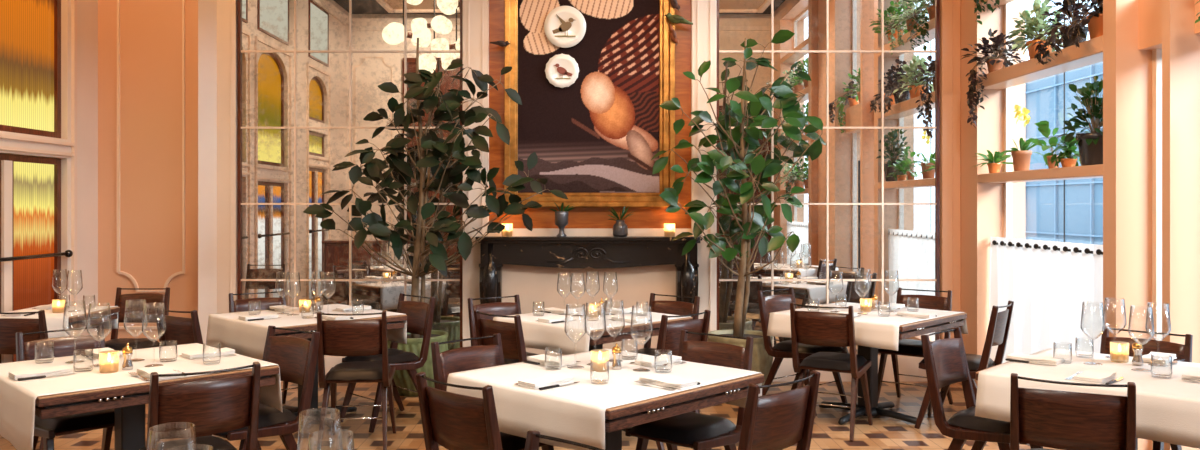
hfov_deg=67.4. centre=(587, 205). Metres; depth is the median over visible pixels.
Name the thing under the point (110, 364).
votive candle
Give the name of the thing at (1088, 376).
napkin
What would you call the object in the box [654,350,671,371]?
water tumbler
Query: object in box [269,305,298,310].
napkin
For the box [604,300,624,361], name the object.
wine glass
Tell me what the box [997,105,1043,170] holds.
potted plant
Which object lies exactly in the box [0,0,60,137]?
window
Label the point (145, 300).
bowl
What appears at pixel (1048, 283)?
cafe curtain
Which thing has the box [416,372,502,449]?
dining chair
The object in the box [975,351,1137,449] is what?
dining table
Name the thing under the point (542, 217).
wall panel
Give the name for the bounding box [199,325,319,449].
dining chair
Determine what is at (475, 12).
trim
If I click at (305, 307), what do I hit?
votive candle
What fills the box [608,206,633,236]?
potted plant
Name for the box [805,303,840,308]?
napkin
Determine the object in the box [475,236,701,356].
fireplace mantel
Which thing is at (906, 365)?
baseboard
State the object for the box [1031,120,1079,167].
potted plant
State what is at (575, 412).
tablecloth
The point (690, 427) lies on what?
seat cushion
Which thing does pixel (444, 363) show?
dining chair
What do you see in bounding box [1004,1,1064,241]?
window
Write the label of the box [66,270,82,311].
wine glass
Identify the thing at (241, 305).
dining chair
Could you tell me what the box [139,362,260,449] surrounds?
dining chair
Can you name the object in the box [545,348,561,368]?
water tumbler
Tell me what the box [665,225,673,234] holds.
votive candle
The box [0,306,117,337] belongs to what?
tablecloth
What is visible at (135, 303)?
dining chair
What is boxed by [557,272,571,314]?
wine glass
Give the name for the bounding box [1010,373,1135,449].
dining chair
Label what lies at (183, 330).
dining chair
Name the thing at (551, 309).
napkin
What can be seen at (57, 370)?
napkin
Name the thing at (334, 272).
wine glass
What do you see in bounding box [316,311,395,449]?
dining chair
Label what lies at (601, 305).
pepper mill
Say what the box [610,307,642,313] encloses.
napkin
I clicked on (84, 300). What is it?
bowl
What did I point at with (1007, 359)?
knife
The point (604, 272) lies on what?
wine glass
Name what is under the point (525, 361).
knife
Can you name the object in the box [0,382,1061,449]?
floor
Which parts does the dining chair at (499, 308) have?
frame, rod, panel, frame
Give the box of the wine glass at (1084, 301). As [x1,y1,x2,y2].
[1080,301,1104,364]
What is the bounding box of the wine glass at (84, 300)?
[63,300,86,362]
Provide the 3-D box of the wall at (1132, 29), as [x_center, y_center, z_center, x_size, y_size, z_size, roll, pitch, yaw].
[3.260,-0.875,3.603,0.380,4.650,7.707,0,0,0]
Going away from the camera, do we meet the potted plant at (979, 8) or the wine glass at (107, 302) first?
the wine glass at (107, 302)
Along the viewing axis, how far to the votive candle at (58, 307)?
6.16 m
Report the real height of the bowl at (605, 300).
0.174 m
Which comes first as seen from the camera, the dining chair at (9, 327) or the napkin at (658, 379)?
the napkin at (658, 379)
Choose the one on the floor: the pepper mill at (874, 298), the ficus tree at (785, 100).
the ficus tree at (785, 100)
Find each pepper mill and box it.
[122,343,132,369]
[314,295,320,311]
[598,299,604,316]
[612,343,621,369]
[871,294,877,310]
[1132,339,1143,364]
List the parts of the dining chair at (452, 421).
frame, rod, panel, frame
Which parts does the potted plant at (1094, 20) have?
pot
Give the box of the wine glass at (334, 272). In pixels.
[320,272,335,313]
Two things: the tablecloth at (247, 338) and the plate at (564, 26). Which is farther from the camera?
the plate at (564, 26)
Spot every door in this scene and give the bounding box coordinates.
[0,153,72,362]
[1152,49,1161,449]
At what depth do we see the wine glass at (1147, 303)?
4.14 m
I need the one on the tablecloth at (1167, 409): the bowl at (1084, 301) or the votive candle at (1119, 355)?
the votive candle at (1119, 355)
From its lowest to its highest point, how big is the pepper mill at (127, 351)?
0.117 m
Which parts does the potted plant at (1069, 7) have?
pot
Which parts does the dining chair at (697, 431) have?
leg, frame, leg, panel, rod, frame, leg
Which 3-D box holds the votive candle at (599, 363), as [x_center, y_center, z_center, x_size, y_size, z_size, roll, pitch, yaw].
[0.053,0.687,3.997,0.080,0.089,0.080,0,0,0]
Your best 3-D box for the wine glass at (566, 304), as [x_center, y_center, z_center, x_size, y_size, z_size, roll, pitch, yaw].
[-0.057,0.589,4.082,0.100,0.285,0.100,0,0,0]
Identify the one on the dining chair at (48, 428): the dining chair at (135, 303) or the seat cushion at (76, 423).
the seat cushion at (76, 423)
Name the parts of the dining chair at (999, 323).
leg, leg, frame, leg, panel, frame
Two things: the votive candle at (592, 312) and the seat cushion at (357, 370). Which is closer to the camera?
the seat cushion at (357, 370)
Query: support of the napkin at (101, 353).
on the tablecloth at (17, 398)
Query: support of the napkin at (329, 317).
on the tablecloth at (247, 338)
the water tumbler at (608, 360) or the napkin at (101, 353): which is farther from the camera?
the napkin at (101, 353)
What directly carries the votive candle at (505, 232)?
on the fireplace mantel
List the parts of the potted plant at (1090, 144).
pot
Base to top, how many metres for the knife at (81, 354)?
0.009 m
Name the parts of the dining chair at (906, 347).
leg, frame, leg, panel, rod, leg, frame, leg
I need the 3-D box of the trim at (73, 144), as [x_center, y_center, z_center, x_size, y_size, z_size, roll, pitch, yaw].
[-4.048,-0.310,3.940,0.025,3.520,6.340,0,0,0]
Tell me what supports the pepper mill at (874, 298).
on the tablecloth at (871, 329)
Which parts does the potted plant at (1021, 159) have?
pot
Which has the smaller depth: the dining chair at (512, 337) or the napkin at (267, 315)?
the dining chair at (512, 337)
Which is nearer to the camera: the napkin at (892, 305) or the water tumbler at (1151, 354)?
the water tumbler at (1151, 354)
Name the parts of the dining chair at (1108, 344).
frame, panel, rod, leg, frame, leg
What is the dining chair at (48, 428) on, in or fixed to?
on the floor
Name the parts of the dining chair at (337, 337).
leg, frame, leg, rod, panel, leg, frame, leg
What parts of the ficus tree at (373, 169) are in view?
ribbed pot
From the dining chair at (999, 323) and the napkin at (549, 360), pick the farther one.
the dining chair at (999, 323)
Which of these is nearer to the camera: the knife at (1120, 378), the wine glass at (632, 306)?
the knife at (1120, 378)
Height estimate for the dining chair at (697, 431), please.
0.839 m
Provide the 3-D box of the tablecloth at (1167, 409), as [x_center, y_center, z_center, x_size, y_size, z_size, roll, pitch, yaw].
[2.372,0.831,4.003,0.908,0.198,1.003,0,0,45]
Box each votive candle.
[53,301,63,310]
[101,354,116,369]
[300,301,309,310]
[503,226,510,234]
[588,305,596,315]
[593,353,606,368]
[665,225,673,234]
[861,301,870,309]
[1112,344,1126,359]
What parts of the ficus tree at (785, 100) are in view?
ribbed pot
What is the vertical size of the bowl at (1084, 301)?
0.174 m
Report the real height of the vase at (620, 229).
0.135 m
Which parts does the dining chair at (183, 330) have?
frame, rod, panel, frame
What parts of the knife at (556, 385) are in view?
handle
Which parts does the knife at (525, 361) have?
handle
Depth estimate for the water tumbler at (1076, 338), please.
4.34 m
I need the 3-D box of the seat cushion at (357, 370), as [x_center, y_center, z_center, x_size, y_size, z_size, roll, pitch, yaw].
[-1.408,1.004,5.538,0.364,0.056,0.410,0,0,-6]
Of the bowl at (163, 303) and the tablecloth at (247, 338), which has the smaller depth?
the bowl at (163, 303)
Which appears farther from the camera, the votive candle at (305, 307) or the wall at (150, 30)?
the wall at (150, 30)
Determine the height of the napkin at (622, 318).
0.023 m
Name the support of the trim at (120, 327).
attached to the wall at (150, 30)
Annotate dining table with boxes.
[35,365,278,449]
[68,307,119,328]
[275,315,406,428]
[448,373,763,449]
[493,317,692,431]
[769,313,966,424]
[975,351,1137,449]
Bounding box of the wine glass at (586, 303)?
[584,303,605,364]
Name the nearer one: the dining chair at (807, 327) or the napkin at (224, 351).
the napkin at (224, 351)
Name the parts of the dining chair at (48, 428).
frame, leg, leg, rod, panel, frame, leg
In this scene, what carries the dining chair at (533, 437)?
on the floor
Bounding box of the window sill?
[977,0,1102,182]
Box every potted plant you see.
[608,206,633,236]
[960,28,1023,127]
[972,150,1012,172]
[974,0,999,24]
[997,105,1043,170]
[1008,0,1065,58]
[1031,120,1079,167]
[1032,0,1095,64]
[1048,136,1081,167]
[1057,76,1102,165]
[1064,0,1102,47]
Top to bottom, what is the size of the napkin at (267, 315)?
0.023 m
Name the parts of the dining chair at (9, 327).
rod, panel, leg, frame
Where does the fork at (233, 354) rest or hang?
on the tablecloth at (17, 398)
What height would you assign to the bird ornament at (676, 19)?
0.099 m
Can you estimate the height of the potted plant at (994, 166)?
0.180 m
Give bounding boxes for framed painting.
[504,0,674,206]
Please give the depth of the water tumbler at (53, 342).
4.20 m
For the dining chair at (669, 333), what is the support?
on the floor
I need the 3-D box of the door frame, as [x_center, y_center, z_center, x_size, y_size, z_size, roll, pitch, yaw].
[-4.160,-0.875,3.603,0.200,4.650,8.107,0,0,0]
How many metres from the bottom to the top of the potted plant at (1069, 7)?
0.562 m
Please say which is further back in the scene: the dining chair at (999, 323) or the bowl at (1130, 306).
the dining chair at (999, 323)
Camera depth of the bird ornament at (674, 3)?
7.30 m
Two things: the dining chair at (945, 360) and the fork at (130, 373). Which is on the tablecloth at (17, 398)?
the fork at (130, 373)
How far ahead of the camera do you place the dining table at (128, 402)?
3.73 m
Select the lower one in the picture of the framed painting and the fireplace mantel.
the fireplace mantel
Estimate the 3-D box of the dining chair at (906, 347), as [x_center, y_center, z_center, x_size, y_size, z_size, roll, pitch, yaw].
[2.359,1.036,6.519,0.406,0.839,0.527,0,0,39]
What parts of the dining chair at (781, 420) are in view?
frame, panel, rod, frame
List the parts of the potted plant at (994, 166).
pot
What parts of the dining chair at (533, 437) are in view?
frame, rod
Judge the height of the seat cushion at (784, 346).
0.056 m
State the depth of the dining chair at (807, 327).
5.69 m
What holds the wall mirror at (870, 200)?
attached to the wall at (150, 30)
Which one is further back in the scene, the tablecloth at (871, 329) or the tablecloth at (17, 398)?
the tablecloth at (871, 329)
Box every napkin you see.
[5,309,40,315]
[8,366,72,379]
[36,303,68,308]
[85,347,122,358]
[136,366,181,379]
[181,347,234,358]
[238,313,277,320]
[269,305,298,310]
[322,313,349,319]
[336,305,370,311]
[518,374,573,389]
[527,354,575,365]
[538,316,573,322]
[542,307,574,313]
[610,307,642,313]
[611,316,648,322]
[634,354,681,366]
[639,374,697,388]
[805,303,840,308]
[837,311,856,315]
[878,303,904,308]
[897,311,935,317]
[1006,353,1063,364]
[1073,369,1115,383]
[1142,352,1176,363]
[1181,372,1199,380]
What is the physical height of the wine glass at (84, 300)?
0.285 m
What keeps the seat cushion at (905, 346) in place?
on the dining chair at (906, 347)
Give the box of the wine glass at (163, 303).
[142,303,165,366]
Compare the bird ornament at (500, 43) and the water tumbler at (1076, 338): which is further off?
the bird ornament at (500, 43)
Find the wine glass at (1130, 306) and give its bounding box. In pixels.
[1128,306,1154,370]
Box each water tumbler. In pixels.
[35,342,53,363]
[73,349,93,371]
[159,341,177,361]
[203,342,220,363]
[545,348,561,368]
[590,360,608,383]
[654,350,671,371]
[1053,343,1071,363]
[1075,338,1093,357]
[1151,354,1171,377]
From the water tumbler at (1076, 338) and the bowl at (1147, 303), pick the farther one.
the water tumbler at (1076, 338)
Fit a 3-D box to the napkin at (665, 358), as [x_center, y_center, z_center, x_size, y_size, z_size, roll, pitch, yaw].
[0.329,0.721,4.197,0.111,0.023,0.220,0,0,45]
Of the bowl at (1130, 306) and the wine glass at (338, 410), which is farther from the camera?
the bowl at (1130, 306)
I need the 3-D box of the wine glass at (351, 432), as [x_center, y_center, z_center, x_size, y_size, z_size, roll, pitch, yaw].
[-0.503,0.589,1.762,0.100,0.285,0.100,0,0,-40]
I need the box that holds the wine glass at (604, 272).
[603,272,617,314]
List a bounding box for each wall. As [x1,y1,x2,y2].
[98,0,197,341]
[961,0,1199,449]
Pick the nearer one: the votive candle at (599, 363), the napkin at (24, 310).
the votive candle at (599, 363)
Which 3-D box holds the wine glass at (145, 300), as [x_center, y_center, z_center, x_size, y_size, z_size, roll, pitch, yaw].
[-2.143,0.589,4.264,0.100,0.285,0.100,0,0,10]
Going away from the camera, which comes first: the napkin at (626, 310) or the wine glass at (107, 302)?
the wine glass at (107, 302)
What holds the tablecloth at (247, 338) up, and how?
on the dining table at (394, 321)
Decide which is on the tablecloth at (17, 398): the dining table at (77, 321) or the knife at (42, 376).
the knife at (42, 376)
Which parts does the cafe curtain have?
curtain rod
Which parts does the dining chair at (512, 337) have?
frame, rod, panel, frame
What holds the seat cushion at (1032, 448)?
on the dining chair at (1064, 420)
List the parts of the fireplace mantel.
mantel leg, mantel leg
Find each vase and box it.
[550,202,573,236]
[613,220,627,236]
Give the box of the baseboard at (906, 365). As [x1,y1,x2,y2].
[281,357,927,381]
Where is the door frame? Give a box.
[0,0,97,335]
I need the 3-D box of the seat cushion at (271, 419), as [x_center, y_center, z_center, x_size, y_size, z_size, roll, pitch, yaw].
[-1.654,1.004,4.308,0.364,0.056,0.410,0,0,37]
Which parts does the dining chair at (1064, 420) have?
frame, rod, frame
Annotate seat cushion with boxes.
[34,409,113,432]
[105,338,158,350]
[139,436,235,449]
[217,404,296,434]
[325,361,390,379]
[343,348,418,363]
[500,432,541,449]
[504,352,539,364]
[628,412,735,443]
[630,348,656,355]
[773,340,843,352]
[799,352,866,369]
[878,339,932,354]
[920,354,995,369]
[947,406,1009,433]
[1026,448,1055,449]
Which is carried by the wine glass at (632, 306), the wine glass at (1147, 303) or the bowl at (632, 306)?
the bowl at (632, 306)
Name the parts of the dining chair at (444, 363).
rod, frame, panel, frame, leg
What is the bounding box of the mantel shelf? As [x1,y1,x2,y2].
[475,236,701,243]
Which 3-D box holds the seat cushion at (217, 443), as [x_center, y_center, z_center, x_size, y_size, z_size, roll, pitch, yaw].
[-1.626,1.004,3.668,0.364,0.056,0.410,0,0,-37]
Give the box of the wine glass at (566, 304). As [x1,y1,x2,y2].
[564,304,586,367]
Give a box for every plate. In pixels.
[544,6,585,47]
[545,54,578,87]
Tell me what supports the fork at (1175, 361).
on the tablecloth at (1167, 409)
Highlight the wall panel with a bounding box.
[489,0,690,227]
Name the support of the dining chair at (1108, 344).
on the floor
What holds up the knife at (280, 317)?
on the tablecloth at (247, 338)
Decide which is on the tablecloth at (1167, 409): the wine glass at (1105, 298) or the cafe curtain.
the wine glass at (1105, 298)
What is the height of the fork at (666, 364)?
0.010 m
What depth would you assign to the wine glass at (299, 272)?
6.04 m
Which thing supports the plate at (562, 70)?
attached to the framed painting
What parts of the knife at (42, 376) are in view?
handle, blade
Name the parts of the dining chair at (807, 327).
frame, leg, rod, panel, leg, frame, leg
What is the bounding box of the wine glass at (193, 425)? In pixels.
[147,423,196,449]
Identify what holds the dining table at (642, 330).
on the floor
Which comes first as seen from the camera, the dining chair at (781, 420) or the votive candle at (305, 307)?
the dining chair at (781, 420)
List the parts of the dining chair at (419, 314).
leg, frame, leg, leg, frame, leg, panel, rod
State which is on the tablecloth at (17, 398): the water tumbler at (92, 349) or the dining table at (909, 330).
the water tumbler at (92, 349)
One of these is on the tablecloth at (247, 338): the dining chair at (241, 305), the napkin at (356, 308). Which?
the napkin at (356, 308)
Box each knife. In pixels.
[17,373,75,380]
[79,353,95,359]
[248,317,280,320]
[523,360,556,367]
[539,382,578,389]
[1005,358,1055,365]
[1105,377,1122,383]
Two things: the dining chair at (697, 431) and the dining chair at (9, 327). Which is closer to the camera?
the dining chair at (697, 431)
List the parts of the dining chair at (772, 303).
leg, rod, panel, frame, leg, leg, frame, leg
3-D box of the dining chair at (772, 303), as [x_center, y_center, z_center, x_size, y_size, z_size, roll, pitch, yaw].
[1.547,1.036,6.524,0.406,0.839,0.527,0,0,-40]
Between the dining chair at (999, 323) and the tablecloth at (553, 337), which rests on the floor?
the dining chair at (999, 323)
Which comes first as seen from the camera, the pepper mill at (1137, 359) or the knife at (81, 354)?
the pepper mill at (1137, 359)
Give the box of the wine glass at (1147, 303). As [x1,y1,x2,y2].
[1145,303,1170,365]
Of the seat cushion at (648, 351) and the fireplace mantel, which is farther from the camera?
the fireplace mantel
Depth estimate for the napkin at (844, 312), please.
6.00 m
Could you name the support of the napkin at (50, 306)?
on the tablecloth at (54, 319)
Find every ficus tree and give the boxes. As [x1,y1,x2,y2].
[303,38,567,396]
[650,30,825,384]
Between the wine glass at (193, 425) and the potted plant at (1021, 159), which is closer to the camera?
the wine glass at (193, 425)
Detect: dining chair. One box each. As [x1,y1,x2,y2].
[0,310,47,449]
[16,325,113,449]
[105,287,169,350]
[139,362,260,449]
[154,306,202,441]
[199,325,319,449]
[229,290,297,403]
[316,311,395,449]
[340,293,434,432]
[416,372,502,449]
[431,333,553,449]
[468,295,539,364]
[474,309,526,361]
[524,430,603,449]
[625,330,753,449]
[630,293,699,412]
[655,310,711,449]
[714,370,819,449]
[757,287,847,415]
[790,302,872,441]
[878,287,952,415]
[915,300,1013,428]
[921,327,1042,449]
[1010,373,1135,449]
[1100,326,1192,449]
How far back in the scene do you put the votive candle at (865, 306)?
6.23 m
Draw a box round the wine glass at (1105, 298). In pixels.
[1103,298,1126,357]
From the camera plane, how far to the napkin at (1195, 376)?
3.78 m
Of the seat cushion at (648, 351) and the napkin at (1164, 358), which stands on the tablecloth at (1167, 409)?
the napkin at (1164, 358)
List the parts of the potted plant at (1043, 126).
pot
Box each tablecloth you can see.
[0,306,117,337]
[0,343,282,449]
[206,304,406,359]
[446,349,761,449]
[493,306,689,354]
[767,302,967,350]
[975,348,1199,448]
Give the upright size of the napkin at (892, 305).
0.023 m
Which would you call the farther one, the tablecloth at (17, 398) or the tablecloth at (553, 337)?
the tablecloth at (553, 337)
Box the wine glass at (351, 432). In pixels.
[308,429,354,449]
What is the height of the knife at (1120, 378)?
0.009 m
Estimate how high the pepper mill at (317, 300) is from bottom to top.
0.117 m
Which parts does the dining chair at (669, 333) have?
leg, frame, panel, rod, frame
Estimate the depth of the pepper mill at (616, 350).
4.02 m
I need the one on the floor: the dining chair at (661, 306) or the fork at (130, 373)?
the dining chair at (661, 306)
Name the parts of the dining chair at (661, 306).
frame, panel, rod, frame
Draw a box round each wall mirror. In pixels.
[238,0,462,356]
[717,0,939,356]
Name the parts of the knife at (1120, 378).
handle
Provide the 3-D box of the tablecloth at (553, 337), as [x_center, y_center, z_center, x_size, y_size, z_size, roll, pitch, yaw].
[0.035,0.817,5.956,0.922,0.170,1.022,0,0,45]
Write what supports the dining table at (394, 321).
on the floor
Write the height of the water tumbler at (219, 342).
0.092 m
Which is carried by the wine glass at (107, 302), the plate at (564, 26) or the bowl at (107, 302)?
the bowl at (107, 302)
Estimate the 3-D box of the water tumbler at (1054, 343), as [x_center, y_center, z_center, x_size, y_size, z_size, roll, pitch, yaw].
[2.215,0.685,4.200,0.080,0.092,0.079,0,0,0]
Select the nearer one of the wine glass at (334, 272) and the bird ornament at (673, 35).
the wine glass at (334, 272)
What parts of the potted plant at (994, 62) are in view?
pot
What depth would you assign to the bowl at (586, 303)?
4.15 m
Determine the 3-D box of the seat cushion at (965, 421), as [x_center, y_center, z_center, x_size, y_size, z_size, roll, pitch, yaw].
[1.947,1.004,4.249,0.364,0.056,0.410,0,0,-45]
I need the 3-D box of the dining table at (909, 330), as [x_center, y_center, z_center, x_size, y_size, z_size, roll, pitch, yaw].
[1.930,1.093,6.210,0.971,0.710,0.970,0,0,45]
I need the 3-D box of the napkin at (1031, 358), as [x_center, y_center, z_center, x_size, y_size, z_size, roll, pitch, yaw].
[2.105,0.721,4.240,0.111,0.023,0.220,0,0,-45]
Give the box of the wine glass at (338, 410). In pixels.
[297,409,342,449]
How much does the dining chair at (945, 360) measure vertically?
0.839 m
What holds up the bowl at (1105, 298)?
on the wine glass at (1105, 298)
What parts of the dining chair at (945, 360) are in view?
rod, panel, leg, frame, leg, leg, leg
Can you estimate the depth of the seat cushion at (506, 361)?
5.76 m
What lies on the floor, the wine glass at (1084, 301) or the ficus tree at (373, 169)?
the ficus tree at (373, 169)
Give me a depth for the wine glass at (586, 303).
4.15 m
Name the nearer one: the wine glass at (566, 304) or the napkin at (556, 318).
the wine glass at (566, 304)
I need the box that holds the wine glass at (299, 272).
[285,272,300,314]
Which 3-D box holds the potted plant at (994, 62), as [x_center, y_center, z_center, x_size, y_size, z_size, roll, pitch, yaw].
[3.084,-0.970,6.877,0.470,0.757,0.399,0,0,0]
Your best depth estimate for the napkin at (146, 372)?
3.88 m
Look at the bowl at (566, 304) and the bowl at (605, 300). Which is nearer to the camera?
the bowl at (566, 304)
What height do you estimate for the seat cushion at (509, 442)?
0.056 m
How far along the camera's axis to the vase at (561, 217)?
7.22 m
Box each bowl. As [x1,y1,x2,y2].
[63,300,86,336]
[87,302,111,340]
[124,300,146,335]
[142,303,165,340]
[564,304,586,341]
[584,303,605,338]
[604,300,624,336]
[630,306,652,344]
[1080,301,1104,339]
[1103,298,1126,334]
[1128,306,1154,343]
[1145,303,1170,340]
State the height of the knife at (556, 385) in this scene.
0.009 m
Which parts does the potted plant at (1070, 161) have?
pot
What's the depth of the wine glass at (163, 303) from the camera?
4.12 m
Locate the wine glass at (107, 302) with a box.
[87,302,111,366]
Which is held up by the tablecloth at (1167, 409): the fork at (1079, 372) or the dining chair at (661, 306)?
the fork at (1079, 372)
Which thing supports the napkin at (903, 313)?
on the tablecloth at (871, 329)
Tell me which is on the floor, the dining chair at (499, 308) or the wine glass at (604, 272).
the dining chair at (499, 308)
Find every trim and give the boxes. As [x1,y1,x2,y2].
[0,0,76,335]
[117,0,184,291]
[119,326,156,328]
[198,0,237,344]
[463,0,716,346]
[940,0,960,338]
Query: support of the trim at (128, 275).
attached to the wall at (150, 30)
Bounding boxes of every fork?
[128,372,149,380]
[193,354,234,358]
[634,380,675,390]
[655,362,685,365]
[1065,371,1083,379]
[1169,359,1184,363]
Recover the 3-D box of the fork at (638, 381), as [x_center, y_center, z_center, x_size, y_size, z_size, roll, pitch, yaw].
[0.272,0.726,3.644,0.026,0.010,0.204,0,0,-45]
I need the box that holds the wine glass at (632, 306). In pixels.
[630,306,652,370]
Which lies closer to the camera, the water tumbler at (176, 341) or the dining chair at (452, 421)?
the dining chair at (452, 421)
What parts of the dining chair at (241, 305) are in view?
frame, rod, panel, frame, leg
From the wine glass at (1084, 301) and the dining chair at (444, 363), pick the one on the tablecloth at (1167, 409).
the wine glass at (1084, 301)
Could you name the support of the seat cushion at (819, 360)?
on the dining chair at (807, 327)
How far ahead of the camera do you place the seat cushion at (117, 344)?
6.49 m
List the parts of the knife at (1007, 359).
handle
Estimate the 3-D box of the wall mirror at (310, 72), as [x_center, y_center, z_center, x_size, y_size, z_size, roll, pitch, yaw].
[-1.962,-0.807,7.440,1.859,4.116,0.026,0,0,0]
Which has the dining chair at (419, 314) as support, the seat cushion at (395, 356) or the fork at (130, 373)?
the seat cushion at (395, 356)
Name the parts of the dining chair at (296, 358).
leg, frame, frame, panel, leg, rod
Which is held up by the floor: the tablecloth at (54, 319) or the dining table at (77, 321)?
the dining table at (77, 321)
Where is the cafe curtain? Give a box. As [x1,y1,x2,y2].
[989,237,1102,363]
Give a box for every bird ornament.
[490,40,509,46]
[663,13,692,24]
[669,23,678,45]
[670,0,679,10]
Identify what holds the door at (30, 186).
in the door frame
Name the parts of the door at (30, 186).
pane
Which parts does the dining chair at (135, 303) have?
frame, panel, rod, frame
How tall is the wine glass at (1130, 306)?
0.285 m
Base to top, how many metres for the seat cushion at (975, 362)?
0.056 m
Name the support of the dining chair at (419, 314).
on the floor
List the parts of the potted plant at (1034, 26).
pot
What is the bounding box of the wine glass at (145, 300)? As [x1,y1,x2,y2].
[124,300,146,360]
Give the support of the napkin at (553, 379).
on the tablecloth at (575, 412)
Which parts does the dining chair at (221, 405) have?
frame, panel, rod, frame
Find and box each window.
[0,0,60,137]
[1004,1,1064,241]
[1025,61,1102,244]
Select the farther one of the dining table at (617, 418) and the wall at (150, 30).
the wall at (150, 30)

